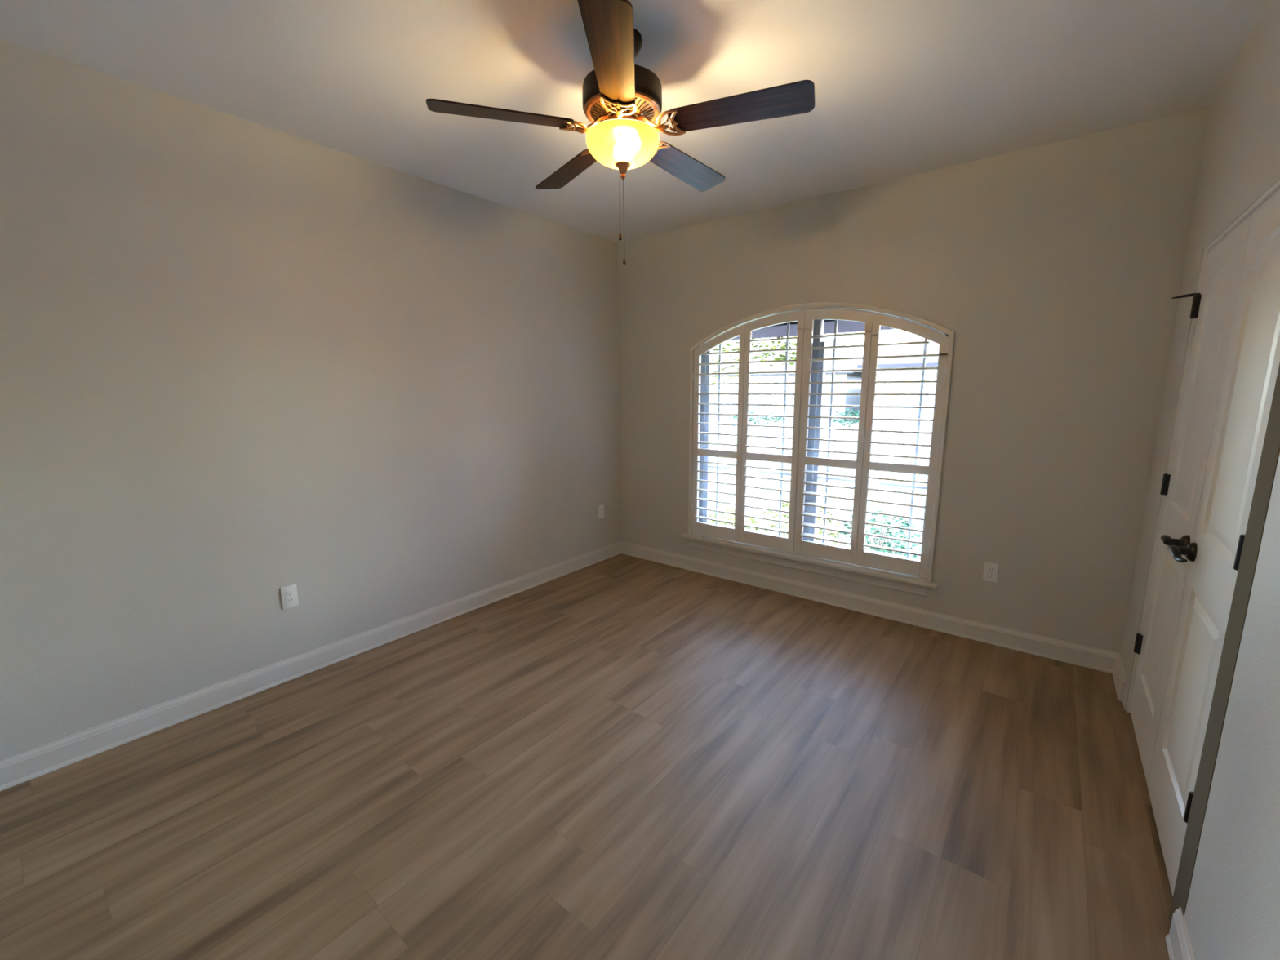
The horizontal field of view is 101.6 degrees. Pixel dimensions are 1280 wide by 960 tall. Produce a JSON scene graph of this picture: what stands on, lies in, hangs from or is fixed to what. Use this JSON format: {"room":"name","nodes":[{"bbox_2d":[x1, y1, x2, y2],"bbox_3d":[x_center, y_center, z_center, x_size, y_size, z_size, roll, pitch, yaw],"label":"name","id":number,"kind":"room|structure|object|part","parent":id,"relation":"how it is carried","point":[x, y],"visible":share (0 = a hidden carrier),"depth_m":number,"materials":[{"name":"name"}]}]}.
{"room":"empty bedroom","nodes":[
{"label":"empty bedroom","id":0,"kind":"room"},
{"bbox_2d":[0,39,620,759],"bbox_3d":[-1.466,-0.402,3.185,0.150,2.740,4.280,7,12,37],"label":"wall","id":1,"kind":"structure","parent":0,"point":[242,362],"depth_m":2.50,"materials":[{"name":"paint"}]},
{"bbox_2d":[280,583,298,609],"bbox_3d":[-1.838,0.613,2.743,0.008,0.120,0.074,7,12,37],"label":"electrical outlet","id":2,"kind":"object","parent":1,"relation":"attached to","point":[289,594],"visible":1,"depth_m":2.74,"materials":[{"name":"white plastic"}]},
{"bbox_2d":[285,590,293,595],"bbox_3d":[-1.837,0.594,2.738,0.004,0.025,0.035,7,12,37],"label":"receptacle","id":3,"kind":"object","parent":2,"relation":"attached to","point":[288,593],"depth_m":2.74,"materials":[{"name":"grey plastic"}]},
{"bbox_2d":[286,597,293,603],"bbox_3d":[-1.837,0.632,2.745,0.004,0.025,0.035,7,12,37],"label":"receptacle","id":4,"kind":"object","parent":2,"relation":"attached to","point":[289,600],"depth_m":2.74,"materials":[{"name":"grey plastic"}]},
{"bbox_2d":[0,541,621,791],"bbox_3d":[-1.397,0.901,3.354,0.019,0.115,3.970,7,12,37],"label":"baseboard","id":5,"kind":"structure","parent":1,"relation":"attached to","point":[24,766],"depth_m":2.63,"materials":[{"name":"white paint"}]},
{"bbox_2d":[598,504,604,519],"bbox_3d":[-0.343,0.279,4.624,0.008,0.120,0.074,7,12,37],"label":"electrical outlet","id":6,"kind":"object","parent":1,"relation":"attached to","point":[601,508],"visible":1,"depth_m":4.62,"materials":[{"name":"white plastic"}]},
{"bbox_2d":[0,553,1173,959],"bbox_3d":[-0.033,1.191,2.328,3.773,0.120,4.280,7,12,37],"label":"floor","id":7,"kind":"structure","parent":0,"point":[620,757],"depth_m":1.92,"materials":[{"name":"brown wood"}]},
{"bbox_2d":[0,0,1268,242],"bbox_3d":[0.229,-1.606,1.624,4.473,0.150,4.280,7,12,37],"label":"ceiling","id":8,"kind":"structure","parent":0,"point":[903,88],"depth_m":2.06,"materials":[{"name":"white paint"}]},
{"bbox_2d":[426,0,814,265],"bbox_3d":[-0.065,-1.185,1.875,1.296,0.762,1.235,0,10,2],"label":"ceiling fan","id":9,"kind":"object","parent":8,"relation":"hanging from","point":[622,99],"visible":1,"depth_m":1.79,"materials":[{"name":"brown wood"}]},
{"bbox_3d":[-0.473,-1.254,1.794,0.482,0.006,0.139,-3,22,-16],"label":"blade","id":10,"kind":"part","parent":9,"relation":"part of","materials":[{"name":"brown wood"}]},
{"bbox_3d":[-0.302,-1.335,2.258,0.139,0.006,0.482,-20,19,-30],"label":"blade","id":11,"kind":"part","parent":9,"relation":"part of","materials":[{"name":"brown wood"}]},
{"bbox_3d":[-0.078,-1.203,1.490,0.139,0.006,0.482,12,10,0],"label":"blade","id":12,"kind":"part","parent":9,"relation":"part of","materials":[{"name":"brown wood"}]},
{"bbox_3d":[-0.075,-1.028,1.955,0.003,0.201,0.003,7,12,37],"label":"pull chain","id":13,"kind":"part","parent":9,"relation":"part of","materials":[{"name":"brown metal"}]},
{"bbox_3d":[-0.063,-1.210,1.921,0.268,0.097,0.268,7,12,37],"label":"lamp shade","id":14,"kind":"part","parent":9,"relation":"part of","materials":[{"name":"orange glass"}]},
{"bbox_3d":[-0.060,-0.979,1.962,0.003,0.277,0.003,7,12,37],"label":"pull chain","id":15,"kind":"part","parent":9,"relation":"part of","materials":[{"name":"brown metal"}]},
{"bbox_3d":[0.199,-1.335,2.240,0.139,0.006,0.482,-8,3,39],"label":"blade","id":16,"kind":"part","parent":9,"relation":"part of","materials":[{"name":"brown wood"}]},
{"bbox_3d":[0.337,-1.253,1.766,0.482,0.006,0.139,3,-1,20],"label":"blade","id":17,"kind":"part","parent":9,"relation":"part of","materials":[{"name":"brown wood"}]},
{"bbox_2d":[617,106,1209,653],"bbox_3d":[1.289,-0.493,3.635,3.623,2.740,0.160,7,12,37],"label":"wall","id":18,"kind":"structure","parent":0,"point":[1055,269],"depth_m":2.94,"materials":[{"name":"paint"}]},
{"bbox_2d":[689,539,927,596],"bbox_3d":[1.121,0.613,3.850,1.773,0.078,0.018,7,12,37],"label":"apron","id":19,"kind":"object","parent":18,"relation":"attached to","point":[845,575],"visible":0.83,"depth_m":3.73,"materials":[{"name":"white paint"}]},
{"bbox_2d":[680,533,937,588],"bbox_3d":[1.112,0.563,3.840,1.898,0.025,0.072,7,12,37],"label":"window sill","id":20,"kind":"structure","parent":18,"relation":"attached to","point":[837,566],"depth_m":3.69,"materials":[{"name":"white paint"}]},
{"bbox_2d":[729,320,895,340],"bbox_3d":[1.270,-1.258,4.160,5.200,0.132,0.840,7,12,37],"label":"eave","id":21,"kind":"object","parent":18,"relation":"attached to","point":[843,326],"depth_m":4.08,"materials":[{"name":"black paint"}]},
{"bbox_2d":[698,308,949,559],"bbox_3d":[1.197,-0.329,3.789,1.770,1.740,0.070,7,12,37],"label":"window","id":22,"kind":"structure","parent":18,"relation":"in","point":[818,330],"depth_m":3.77,"materials":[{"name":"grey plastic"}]},
{"bbox_3d":[0.853,-0.293,4.069,0.780,1.458,0.040,7,12,37],"label":"sash","id":23,"kind":"part","parent":22,"relation":"part of","materials":[{"name":"grey plastic"}]},
{"bbox_2d":[715,322,789,535],"bbox_3d":[0.852,-0.396,4.051,0.565,1.611,0.014,7,12,37],"label":"grille","id":24,"kind":"object","parent":22,"relation":"attached to","point":[717,467],"depth_m":4.03,"materials":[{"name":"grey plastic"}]},
{"bbox_2d":[688,302,955,582],"bbox_3d":[1.123,-0.323,3.695,1.810,1.770,0.090,7,12,37],"label":"plantation shutter","id":25,"kind":"object","parent":22,"relation":"attached to","point":[794,544],"visible":1,"depth_m":3.58,"materials":[{"name":"white paint"}]},
{"bbox_3d":[0.613,-0.350,4.098,0.447,1.654,0.033,7,12,37],"label":"panel frame","id":26,"kind":"part","parent":25,"relation":"part of","materials":[{"name":"white paint"}]},
{"bbox_3d":[0.960,-0.332,3.826,0.450,1.708,0.033,7,12,37],"label":"panel frame","id":27,"kind":"part","parent":25,"relation":"part of","materials":[{"name":"white paint"}]},
{"bbox_3d":[1.307,-0.287,3.558,0.448,1.708,0.033,7,12,37],"label":"panel frame","id":28,"kind":"part","parent":25,"relation":"part of","materials":[{"name":"white paint"}]},
{"bbox_3d":[1.647,-0.214,3.297,0.436,1.651,0.028,7,12,37],"label":"panel frame","id":29,"kind":"part","parent":25,"relation":"part of","materials":[{"name":"white paint"}]},
{"bbox_3d":[1.562,-0.202,3.522,0.760,1.458,0.040,7,12,37],"label":"sash","id":30,"kind":"part","parent":22,"relation":"part of","materials":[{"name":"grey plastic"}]},
{"bbox_2d":[822,320,927,558],"bbox_3d":[1.556,-0.304,3.508,0.572,1.609,0.014,7,12,37],"label":"grille","id":31,"kind":"object","parent":22,"relation":"attached to","point":[827,477],"depth_m":3.53,"materials":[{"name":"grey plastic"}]},
{"bbox_2d":[620,541,1119,673],"bbox_3d":[1.181,0.805,3.836,3.473,0.115,0.019,7,12,37],"label":"baseboard","id":32,"kind":"structure","parent":18,"relation":"attached to","point":[1100,660],"depth_m":3.42,"materials":[{"name":"white paint"}]},
{"bbox_2d":[982,561,999,582],"bbox_3d":[2.073,0.546,3.088,0.074,0.120,0.008,7,12,37],"label":"electrical outlet","id":33,"kind":"object","parent":18,"relation":"attached to","point":[990,572],"visible":1,"depth_m":3.08,"materials":[{"name":"white plastic"}]},
{"bbox_2d":[986,573,993,577],"bbox_3d":[2.072,0.566,3.090,0.035,0.025,0.004,7,12,37],"label":"receptacle","id":34,"kind":"object","parent":33,"relation":"attached to","point":[988,575],"depth_m":3.09,"materials":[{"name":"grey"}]},
{"bbox_2d":[987,566,994,571],"bbox_3d":[2.071,0.527,3.083,0.035,0.025,0.004,7,12,37],"label":"receptacle","id":35,"kind":"object","parent":33,"relation":"attached to","point":[989,568],"depth_m":3.08,"materials":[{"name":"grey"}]},
{"bbox_2d":[1120,0,1279,959],"bbox_3d":[1.371,-0.034,0.988,0.120,2.740,3.970,7,12,37],"label":"wall","id":36,"kind":"structure","parent":0,"point":[1233,908],"depth_m":1.25,"materials":[{"name":"paint"}]},
{"bbox_2d":[1112,653,1195,959],"bbox_3d":[1.323,1.252,1.255,0.019,0.115,3.970,7,12,37],"label":"baseboard","id":37,"kind":"structure","parent":36,"relation":"attached to","point":[1178,940],"depth_m":1.41,"materials":[{"name":"white paint"}]},
{"bbox_2d":[1129,213,1252,786],"bbox_3d":[2.102,0.119,2.074,0.116,2.032,0.642,7,12,37],"label":"door","id":38,"kind":"structure","parent":36,"relation":"in","point":[1214,308],"depth_m":2.01,"materials":[{"name":"white paint"}]},
{"bbox_3d":[1.956,0.219,1.931,0.051,0.037,0.135,7,12,37],"label":"lever","id":39,"kind":"part","parent":38,"relation":"part of","materials":[{"name":"black metal"}]},
{"bbox_3d":[1.949,0.229,1.873,0.020,0.066,0.066,7,12,37],"label":"lever handle","id":40,"kind":"part","parent":38,"relation":"part of","materials":[{"name":"black metal"}]},
{"bbox_2d":[1122,179,1279,923],"bbox_3d":[1.948,0.169,1.770,0.122,2.066,1.453,7,12,37],"label":"door frame","id":41,"kind":"structure","parent":36,"relation":"attached to","point":[1271,446],"depth_m":1.37,"materials":[{"name":"white paint"}]},
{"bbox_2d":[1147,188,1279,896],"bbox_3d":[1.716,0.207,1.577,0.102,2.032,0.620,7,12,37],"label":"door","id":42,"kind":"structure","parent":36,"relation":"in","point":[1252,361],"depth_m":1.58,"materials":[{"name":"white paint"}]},
{"bbox_3d":[1.822,0.249,1.762,0.051,0.037,0.135,7,12,37],"label":"lever","id":43,"kind":"part","parent":42,"relation":"part of","materials":[{"name":"black metal"}]},
{"bbox_3d":[1.878,0.245,1.783,0.020,0.066,0.066,7,12,37],"label":"lever handle","id":44,"kind":"part","parent":42,"relation":"part of","materials":[{"name":"black metal"}]},
{"label":"outside","id":45,"kind":"structure","parent":0,"visible":0},
{"bbox_2d":[711,416,932,431],"bbox_3d":[29.787,-6.968,50.665,130.000,0.310,70.000,7,12,37],"label":"ground","id":46,"kind":"structure","parent":45,"point":[788,422],"depth_m":26.10,"materials":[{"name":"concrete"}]},
{"bbox_2d":[728,411,786,424],"bbox_3d":[5.900,-3.108,26.283,2.894,0.689,2.510,7,12,37],"label":"shrub","id":47,"kind":"object","parent":46,"relation":"on","point":[765,418],"visible":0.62,"depth_m":26.04,"materials":[{"name":"green plant"}]},
{"bbox_2d":[711,337,862,420],"bbox_3d":[9.406,-7.346,37.117,14.300,5.280,11.030,7,12,37],"label":"house","id":48,"kind":"structure","parent":46,"relation":"on","point":[840,353],"depth_m":32.08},
{"bbox_3d":[5.005,-5.826,34.385,1.400,1.300,0.010,7,12,37],"label":"pane","id":49,"kind":"part","parent":48,"relation":"part of","materials":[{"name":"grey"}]},
{"bbox_3d":[7.525,-5.501,32.440,1.500,1.300,0.010,7,12,37],"label":"pane","id":50,"kind":"part","parent":48,"relation":"part of","materials":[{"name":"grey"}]},
{"bbox_3d":[8.724,-4.869,31.631,1.000,2.080,0.060,7,12,37],"label":"door","id":51,"kind":"part","parent":48,"relation":"part of","materials":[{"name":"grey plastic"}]},
{"bbox_2d":[831,408,859,428],"bbox_3d":[9.392,-2.757,23.510,1.519,0.903,1.282,7,12,37],"label":"shrub","id":52,"kind":"object","parent":46,"relation":"on","point":[849,423],"visible":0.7,"depth_m":23.47,"materials":[{"name":"green plant"}]},
{"bbox_2d":[857,336,939,424],"bbox_3d":[20.486,-5.742,26.981,14.600,5.480,11.530,7,12,37],"label":"house","id":53,"kind":"structure","parent":46,"relation":"on","point":[933,348],"depth_m":26.24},
{"bbox_3d":[12.978,-4.569,26.335,0.900,0.900,0.010,7,12,37],"label":"pane","id":54,"kind":"part","parent":53,"relation":"part of","materials":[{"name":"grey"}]},
{"bbox_3d":[14.492,-3.798,25.300,1.000,2.080,0.060,7,12,37],"label":"door","id":55,"kind":"part","parent":53,"relation":"part of","materials":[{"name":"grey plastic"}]},
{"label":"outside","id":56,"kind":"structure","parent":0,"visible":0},
{"bbox_2d":[711,424,931,448],"bbox_3d":[6.364,-1.729,21.205,130.000,0.280,6.000,7,12,37],"label":"road","id":57,"kind":"structure","parent":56,"point":[835,434],"depth_m":20.55,"materials":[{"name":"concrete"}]},
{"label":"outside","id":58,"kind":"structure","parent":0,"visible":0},
{"bbox_2d":[709,435,929,559],"bbox_3d":[0.249,-0.375,13.512,130.000,0.300,13.840,7,12,37],"label":"ground","id":59,"kind":"structure","parent":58,"point":[873,495],"depth_m":9.54,"materials":[{"name":"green plant"}]},
{"bbox_2d":[711,345,738,387],"bbox_3d":[2.813,-4.565,23.480,4.110,4.546,2.723,7,12,37],"label":"tree","id":60,"kind":"object","parent":59,"relation":"on","point":[736,359],"visible":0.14,"depth_m":22.72,"materials":[{"name":"green plant"}]},
{"bbox_2d":[711,336,796,373],"bbox_3d":[1.582,-3.813,14.902,6.617,6.004,3.161,7,12,37],"label":"tree","id":61,"kind":"object","parent":59,"relation":"on","point":[715,370],"visible":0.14,"depth_m":13.68,"materials":[{"name":"green plant"}]},
{"bbox_3d":[1.427,0.772,5.936,7.300,0.020,1.050,7,12,37],"label":"path","id":62,"kind":"object","parent":59,"relation":"on","visible":0},
{"bbox_2d":[709,508,759,530],"bbox_3d":[1.043,0.547,6.229,0.777,0.382,0.661,7,12,37],"label":"shrub","id":63,"kind":"object","parent":62,"relation":"on","point":[731,517],"visible":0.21,"depth_m":6.21,"materials":[{"name":"green plant"}]},
{"bbox_2d":[761,493,840,543],"bbox_3d":[1.727,0.486,5.616,0.860,0.700,0.724,7,12,37],"label":"shrub","id":64,"kind":"object","parent":62,"relation":"on","point":[784,504],"visible":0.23,"depth_m":5.59,"materials":[{"name":"green plant"}]},
{"bbox_2d":[835,510,921,558],"bbox_3d":[2.292,0.608,5.074,0.798,0.642,0.701,7,12,37],"label":"shrub","id":65,"kind":"object","parent":62,"relation":"on","point":[873,520],"visible":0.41,"depth_m":4.98,"materials":[{"name":"green plant"}]}
]}

